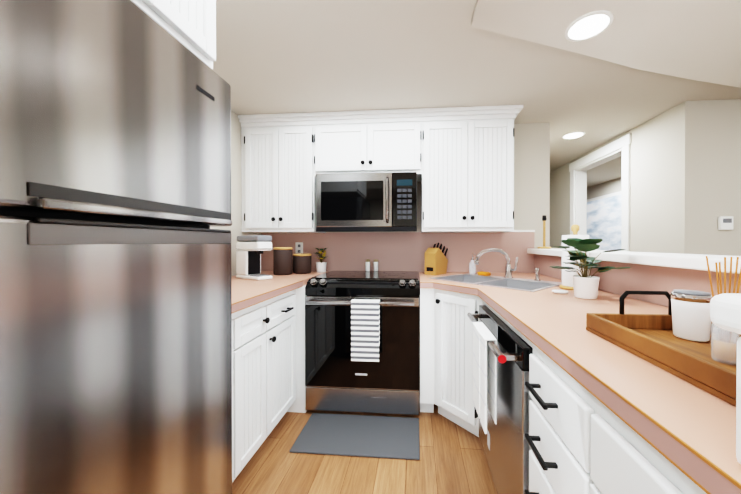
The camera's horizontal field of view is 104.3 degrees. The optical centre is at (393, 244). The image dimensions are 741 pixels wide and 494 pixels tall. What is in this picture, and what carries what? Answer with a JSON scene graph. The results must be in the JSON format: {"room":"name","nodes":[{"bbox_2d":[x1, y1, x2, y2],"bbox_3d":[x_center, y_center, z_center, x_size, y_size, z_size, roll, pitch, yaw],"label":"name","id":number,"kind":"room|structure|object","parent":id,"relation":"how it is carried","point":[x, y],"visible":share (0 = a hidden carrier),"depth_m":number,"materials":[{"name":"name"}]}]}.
{"room":"kitchen","nodes":[
{"label":"kitchen","id":0,"kind":"room"},
{"bbox_2d":[210,111,260,275],"bbox_3d":[-1.466,0.075,0.121,0.120,2.170,5.270,0,0,5],"label":"wall","id":1,"kind":"structure","parent":0,"point":[235,227],"depth_m":2.25,"materials":[{"name":"beige paint"}]},
{"bbox_2d":[131,0,215,68],"bbox_3d":[-0.985,-0.807,0.723,0.737,0.408,0.615,0,0,5],"label":"upper cabinet","id":2,"kind":"object","parent":1,"relation":"attached to","point":[190,25],"visible":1,"depth_m":0.88,"materials":[{"name":"white wood"}]},
{"bbox_2d":[232,404,496,493],"bbox_3d":[1.586,1.179,2.058,5.900,0.060,9.600,0,0,5],"label":"floor","id":3,"kind":"structure","parent":0,"point":[452,460],"depth_m":1.48,"materials":[{"name":"brown wood"}]},
{"bbox_2d":[0,0,231,493],"bbox_3d":[-0.941,0.306,0.732,0.771,1.699,0.568,0,0,5],"label":"refrigerator","id":4,"kind":"object","parent":3,"relation":"on","point":[115,274],"visible":1,"depth_m":0.59,"materials":[{"name":"grey metal"}]},
{"bbox_2d":[232,311,246,482],"bbox_3d":[-1.011,0.721,1.198,0.612,0.864,0.281,0,0,5],"label":"base cabinet","id":5,"kind":"object","parent":3,"relation":"on","point":[239,320],"depth_m":1.30,"materials":[{"name":"white wood"}]},
{"bbox_2d":[247,299,274,462],"bbox_3d":[-0.993,0.720,1.424,0.612,0.864,0.377,0,0,5],"label":"base cabinet","id":6,"kind":"object","parent":3,"relation":"on","point":[268,354],"depth_m":1.48,"materials":[{"name":"white wood"}]},
{"bbox_2d":[231,271,329,314],"bbox_3d":[-0.949,0.266,1.824,0.637,0.040,1.544,0,0,5],"label":"countertop","id":7,"kind":"structure","parent":6,"relation":"on","point":[245,293],"depth_m":1.68,"materials":[{"name":"beige laminate"}]},
{"bbox_2d":[236,235,272,279],"bbox_3d":[-0.993,0.091,2.045,0.271,0.305,0.115,0,0,33],"label":"coffee maker","id":8,"kind":"object","parent":7,"relation":"on","point":[250,249],"visible":1,"depth_m":2.01,"materials":[{"name":"white plastic"}]},
{"bbox_2d":[273,247,292,274],"bbox_3d":[-0.891,0.133,2.318,0.146,0.218,0.146,0,0,5],"label":"canister","id":9,"kind":"object","parent":7,"relation":"on","point":[282,260],"visible":1,"depth_m":2.26,"materials":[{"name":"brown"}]},
{"bbox_2d":[293,253,311,273],"bbox_3d":[-0.768,0.160,2.417,0.150,0.162,0.150,0,0,5],"label":"canister","id":10,"kind":"object","parent":7,"relation":"on","point":[301,263],"visible":1,"depth_m":2.35,"materials":[{"name":"brown ceramic"}]},
{"bbox_2d":[314,248,326,272],"bbox_3d":[-0.629,0.136,2.478,0.129,0.210,0.117,0,0,5],"label":"plant","id":11,"kind":"object","parent":7,"relation":"on","point":[321,267],"visible":1,"depth_m":2.46,"materials":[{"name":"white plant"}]},
{"bbox_2d":[275,291,298,425],"bbox_3d":[-0.967,0.718,1.747,0.612,0.864,0.475,0,0,5],"label":"base cabinet","id":12,"kind":"object","parent":3,"relation":"on","point":[286,306],"depth_m":1.79,"materials":[{"name":"white wood"}]},
{"bbox_2d":[299,283,306,412],"bbox_3d":[-0.903,0.715,2.289,0.656,0.864,0.614,0,0,5],"label":"base cabinet","id":13,"kind":"object","parent":3,"relation":"on","point":[302,400],"depth_m":1.96,"materials":[{"name":"white wood"}]},
{"bbox_2d":[289,413,419,459],"bbox_3d":[-0.205,1.145,1.739,0.720,0.012,0.362,0,0,5],"label":"floor mat","id":14,"kind":"object","parent":3,"relation":"on","point":[391,437],"visible":0.98,"depth_m":1.70,"materials":[{"name":"grey fabric"}]},
{"bbox_2d":[305,271,419,414],"bbox_3d":[-0.192,0.690,2.175,0.771,0.915,0.716,0,0,5],"label":"range","id":15,"kind":"object","parent":3,"relation":"on","point":[362,341],"visible":1,"depth_m":1.90,"materials":[{"name":"black glass"}]},
{"bbox_2d":[351,299,379,361],"bbox_3d":[-0.179,0.548,1.837,0.180,0.384,0.044,0,0,5],"label":"towel","id":16,"kind":"object","parent":15,"relation":"hanging from","point":[365,314],"depth_m":1.81,"materials":[{"name":"white fabric"}]},
{"bbox_2d":[366,259,369,270],"bbox_3d":[-0.222,0.180,2.471,0.040,0.101,0.039,0,0,5],"label":"shaker","id":17,"kind":"object","parent":15,"relation":"on","point":[367,264],"visible":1,"depth_m":2.45,"materials":[{"name":"white ceramic"}]},
{"bbox_2d":[374,259,377,270],"bbox_3d":[-0.152,0.180,2.465,0.040,0.101,0.039,0,0,5],"label":"shaker","id":18,"kind":"object","parent":15,"relation":"on","point":[375,264],"visible":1,"depth_m":2.45,"materials":[{"name":"white ceramic"}]},
{"bbox_2d":[467,305,532,493],"bbox_3d":[0.686,0.743,1.226,0.663,0.821,0.647,0,0,5],"label":"dishwasher","id":19,"kind":"object","parent":3,"relation":"on","point":[502,352],"visible":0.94,"depth_m":1.10,"materials":[{"name":"silver metal"}]},
{"bbox_2d":[472,322,496,433],"bbox_3d":[0.377,0.542,1.212,0.049,0.364,0.240,0,0,5],"label":"towel","id":20,"kind":"object","parent":19,"relation":"hanging from","point":[484,360],"depth_m":1.15,"materials":[{"name":"white fabric"}]},
{"bbox_2d":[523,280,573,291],"bbox_3d":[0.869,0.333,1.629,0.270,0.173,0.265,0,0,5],"label":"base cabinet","id":21,"kind":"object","parent":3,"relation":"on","point":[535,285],"depth_m":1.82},
{"bbox_2d":[419,272,740,493],"bbox_3d":[0.582,0.269,0.890,0.970,0.044,3.164,0,0,5],"label":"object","id":22,"kind":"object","parent":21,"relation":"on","point":[604,418],"depth_m":0.65,"materials":[{"name":"white wood"}]},
{"bbox_2d":[425,243,447,274],"bbox_3d":[0.361,0.114,2.363,0.100,0.254,0.238,0,0,40],"label":"knife block","id":23,"kind":"object","parent":22,"relation":"on","point":[436,260],"visible":0.98,"depth_m":2.29,"materials":[{"name":"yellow wood"}]},
{"bbox_2d":[469,254,475,273],"bbox_3d":[0.626,0.155,2.281,0.052,0.163,0.052,0,0,5],"label":"soap bottle","id":24,"kind":"object","parent":22,"relation":"on","point":[472,263],"visible":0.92,"depth_m":2.27,"materials":[{"name":"white plastic"}]},
{"bbox_2d":[478,271,490,275],"bbox_3d":[0.693,0.225,2.200,0.057,0.026,0.080,0,0,-40],"label":"sponge","id":25,"kind":"object","parent":22,"relation":"on","point":[482,273],"visible":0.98,"depth_m":2.17,"materials":[{"name":"orange"}]},
{"bbox_2d":[429,273,561,291],"bbox_3d":[0.668,0.329,1.925,0.859,0.178,0.862,0,0,5],"label":"sink","id":26,"kind":"object","parent":22,"relation":"in","point":[448,282],"depth_m":1.89,"materials":[{"name":"silver metal"}]},
{"bbox_2d":[474,248,540,280],"bbox_3d":[0.774,0.133,1.990,0.404,0.213,0.194,0,0,5],"label":"faucet","id":27,"kind":"object","parent":22,"relation":"on","point":[508,269],"depth_m":2.04,"materials":[{"name":"silver metal"}]},
{"bbox_2d":[552,290,567,293],"bbox_3d":[0.841,0.241,1.454,0.072,0.012,0.072,0,0,5],"label":"dish","id":28,"kind":"object","parent":22,"relation":"on","point":[560,291],"visible":1,"depth_m":1.45,"materials":[{"name":"white ceramic"}]},
{"bbox_2d":[559,224,588,289],"bbox_3d":[1.008,0.068,1.595,0.150,0.356,0.150,0,0,5],"label":"paper towel holder","id":29,"kind":"object","parent":22,"relation":"on","point":[567,281],"visible":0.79,"depth_m":1.57,"materials":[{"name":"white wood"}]},
{"bbox_2d":[550,238,630,298],"bbox_3d":[0.865,0.108,1.349,0.296,0.279,0.298,0,0,5],"label":"plant","id":30,"kind":"object","parent":22,"relation":"on","point":[585,286],"visible":1,"depth_m":1.30,"materials":[{"name":"green plant"}]},
{"bbox_2d":[586,291,740,406],"bbox_3d":[0.702,0.193,0.573,0.320,0.117,0.512,0,0,5],"label":"serving tray","id":31,"kind":"object","parent":22,"relation":"on","point":[652,339],"visible":0.75,"depth_m":0.65,"materials":[{"name":"brown wood"}]},
{"bbox_2d":[671,289,711,341],"bbox_3d":[0.760,0.180,0.735,0.075,0.120,0.075,0,0,5],"label":"jar","id":32,"kind":"object","parent":31,"relation":"on","point":[691,320],"visible":0.96,"depth_m":0.71,"materials":[{"name":"white ceramic"}]},
{"bbox_2d":[706,256,740,364],"bbox_3d":[0.680,0.133,0.588,0.040,0.215,0.055,0,0,5],"label":"reed diffuser","id":33,"kind":"object","parent":31,"relation":"on","point":[724,347],"visible":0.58,"depth_m":0.58,"materials":[{"name":"clear glass"}]},
{"bbox_2d":[710,293,740,463],"bbox_3d":[0.500,0.146,0.173,0.276,0.215,0.332,0,0,5],"label":"stand mixer","id":34,"kind":"object","parent":22,"relation":"on","point":[725,311],"visible":1,"depth_m":0.32,"materials":[{"name":"white"}]},
{"bbox_2d":[326,123,549,272],"bbox_3d":[0.058,0.061,2.583,2.530,2.170,0.120,0,0,5],"label":"wall","id":35,"kind":"structure","parent":0,"point":[531,174],"depth_m":2.43,"materials":[{"name":"beige paint"}]},
{"bbox_2d":[239,117,313,232],"bbox_3d":[-0.917,-0.537,2.434,0.604,0.872,0.314,0,0,5],"label":"upper cabinet","id":36,"kind":"object","parent":35,"relation":"attached to","point":[277,154],"depth_m":2.28,"materials":[{"name":"white wood"}]},
{"bbox_2d":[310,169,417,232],"bbox_3d":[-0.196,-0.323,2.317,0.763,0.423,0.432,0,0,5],"label":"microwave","id":37,"kind":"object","parent":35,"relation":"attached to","point":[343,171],"depth_m":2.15,"materials":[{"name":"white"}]},
{"bbox_2d":[316,172,416,231],"bbox_3d":[-0.196,-0.316,2.317,0.763,0.438,0.431,0,0,5],"label":"microwave","id":38,"kind":"object","parent":35,"relation":"attached to","point":[345,202],"depth_m":2.15,"materials":[{"name":"silver metal"}]},
{"bbox_2d":[314,113,425,176],"bbox_3d":[-0.193,-0.757,2.375,0.848,0.430,0.314,0,0,5],"label":"upper cabinet","id":39,"kind":"object","parent":35,"relation":"attached to","point":[391,140],"depth_m":2.22,"materials":[{"name":"white wood"}]},
{"bbox_2d":[261,230,534,272],"bbox_3d":[-0.008,0.060,2.522,2.404,0.362,0.012,0,0,5],"label":"backsplash","id":40,"kind":"structure","parent":35,"relation":"attached to","point":[389,251],"depth_m":2.52,"materials":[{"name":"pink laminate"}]},
{"bbox_2d":[295,242,302,253],"bbox_3d":[-0.850,0.039,2.587,0.070,0.115,0.005,0,0,5],"label":"electrical outlet","id":41,"kind":"object","parent":40,"relation":"attached to","point":[298,247],"visible":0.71,"depth_m":2.58,"materials":[{"name":"white plastic"}]},
{"bbox_2d":[418,109,517,232],"bbox_3d":[0.571,-0.536,2.316,0.686,0.872,0.314,0,0,5],"label":"upper cabinet","id":42,"kind":"object","parent":35,"relation":"attached to","point":[467,184],"depth_m":2.16,"materials":[{"name":"white wood"}]},
{"bbox_2d":[212,0,740,187],"bbox_3d":[1.586,-1.038,2.045,5.900,0.085,9.600,0,0,5],"label":"ceiling","id":43,"kind":"structure","parent":0,"point":[288,56],"depth_m":1.57,"materials":[{"name":"beige paint"}]},
{"bbox_2d":[562,132,584,138],"bbox_3d":[1.688,-1.021,2.699,0.184,0.006,0.184,0,0,5],"label":"recessed light","id":44,"kind":"object","parent":43,"relation":"in","point":[572,135],"visible":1,"depth_m":2.70,"materials":[{"name":"white"}]},
{"bbox_2d":[565,10,612,41],"bbox_3d":[0.885,-0.988,1.308,0.184,0.006,0.184,0,0,5],"label":"recessed light","id":45,"kind":"object","parent":43,"relation":"in","point":[588,25],"visible":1,"depth_m":1.30,"materials":[{"name":"white plastic"}]},
{"bbox_2d":[587,177,621,199],"bbox_3d":[3.566,0.051,4.382,0.120,2.170,4.640,0,0,5],"label":"wall","id":46,"kind":"structure","parent":0,"point":[608,187],"depth_m":4.80,"materials":[{"name":"beige paint"}]},
{"bbox_2d":[587,191,621,250],"bbox_3d":[3.527,-0.317,4.880,0.034,1.000,1.450,0,0,5],"label":"framed picture","id":47,"kind":"object","parent":46,"relation":"attached to","point":[604,213],"visible":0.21,"depth_m":4.72,"materials":[{"name":"white"}]},
{"bbox_2d":[549,100,703,253],"bbox_3d":[2.227,0.058,3.184,0.120,2.170,2.280,0,0,5],"label":"wall","id":48,"kind":"structure","parent":0,"point":[666,181],"depth_m":2.23,"materials":[{"name":"beige paint"}]},
{"bbox_2d":[569,133,631,250],"bbox_3d":[2.207,0.076,3.061,0.143,2.135,1.010,0,0,5],"label":"door frame","id":49,"kind":"structure","parent":48,"relation":"attached to","point":[580,167],"depth_m":3.04,"materials":[{"name":"white wood"}]},
{"bbox_2d":[534,254,740,306],"bbox_3d":[1.113,0.622,0.662,0.124,1.070,3.550,0,0,5],"label":"wall","id":50,"kind":"structure","parent":0,"point":[641,277],"depth_m":1.25,"materials":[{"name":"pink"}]},
{"bbox_2d":[527,248,740,273],"bbox_3d":[1.118,0.067,0.643,0.260,0.042,3.579,0,0,5],"label":"ledge","id":51,"kind":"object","parent":50,"relation":"on","point":[689,261],"depth_m":1.11,"materials":[{"name":"white paint"}]},
{"bbox_2d":[537,215,550,248],"bbox_3d":[1.222,-0.100,2.330,0.100,0.270,0.100,0,0,5],"label":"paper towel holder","id":52,"kind":"object","parent":51,"relation":"on","point":[544,218],"visible":1,"depth_m":2.32,"materials":[{"name":"brown wood"}]},
{"bbox_2d":[703,99,740,255],"bbox_3d":[3.368,0.065,2.010,2.340,2.170,0.120,0,0,5],"label":"wall","id":53,"kind":"structure","parent":0,"point":[722,158],"depth_m":2.03,"materials":[{"name":"beige paint"}]},
{"bbox_2d":[718,216,732,229],"bbox_3d":[2.333,-0.148,2.019,0.085,0.095,0.023,0,0,5],"label":"thermostat","id":54,"kind":"object","parent":53,"relation":"attached to","point":[725,222],"visible":0.98,"depth_m":2.01,"materials":[{"name":"white plastic"}]}
]}

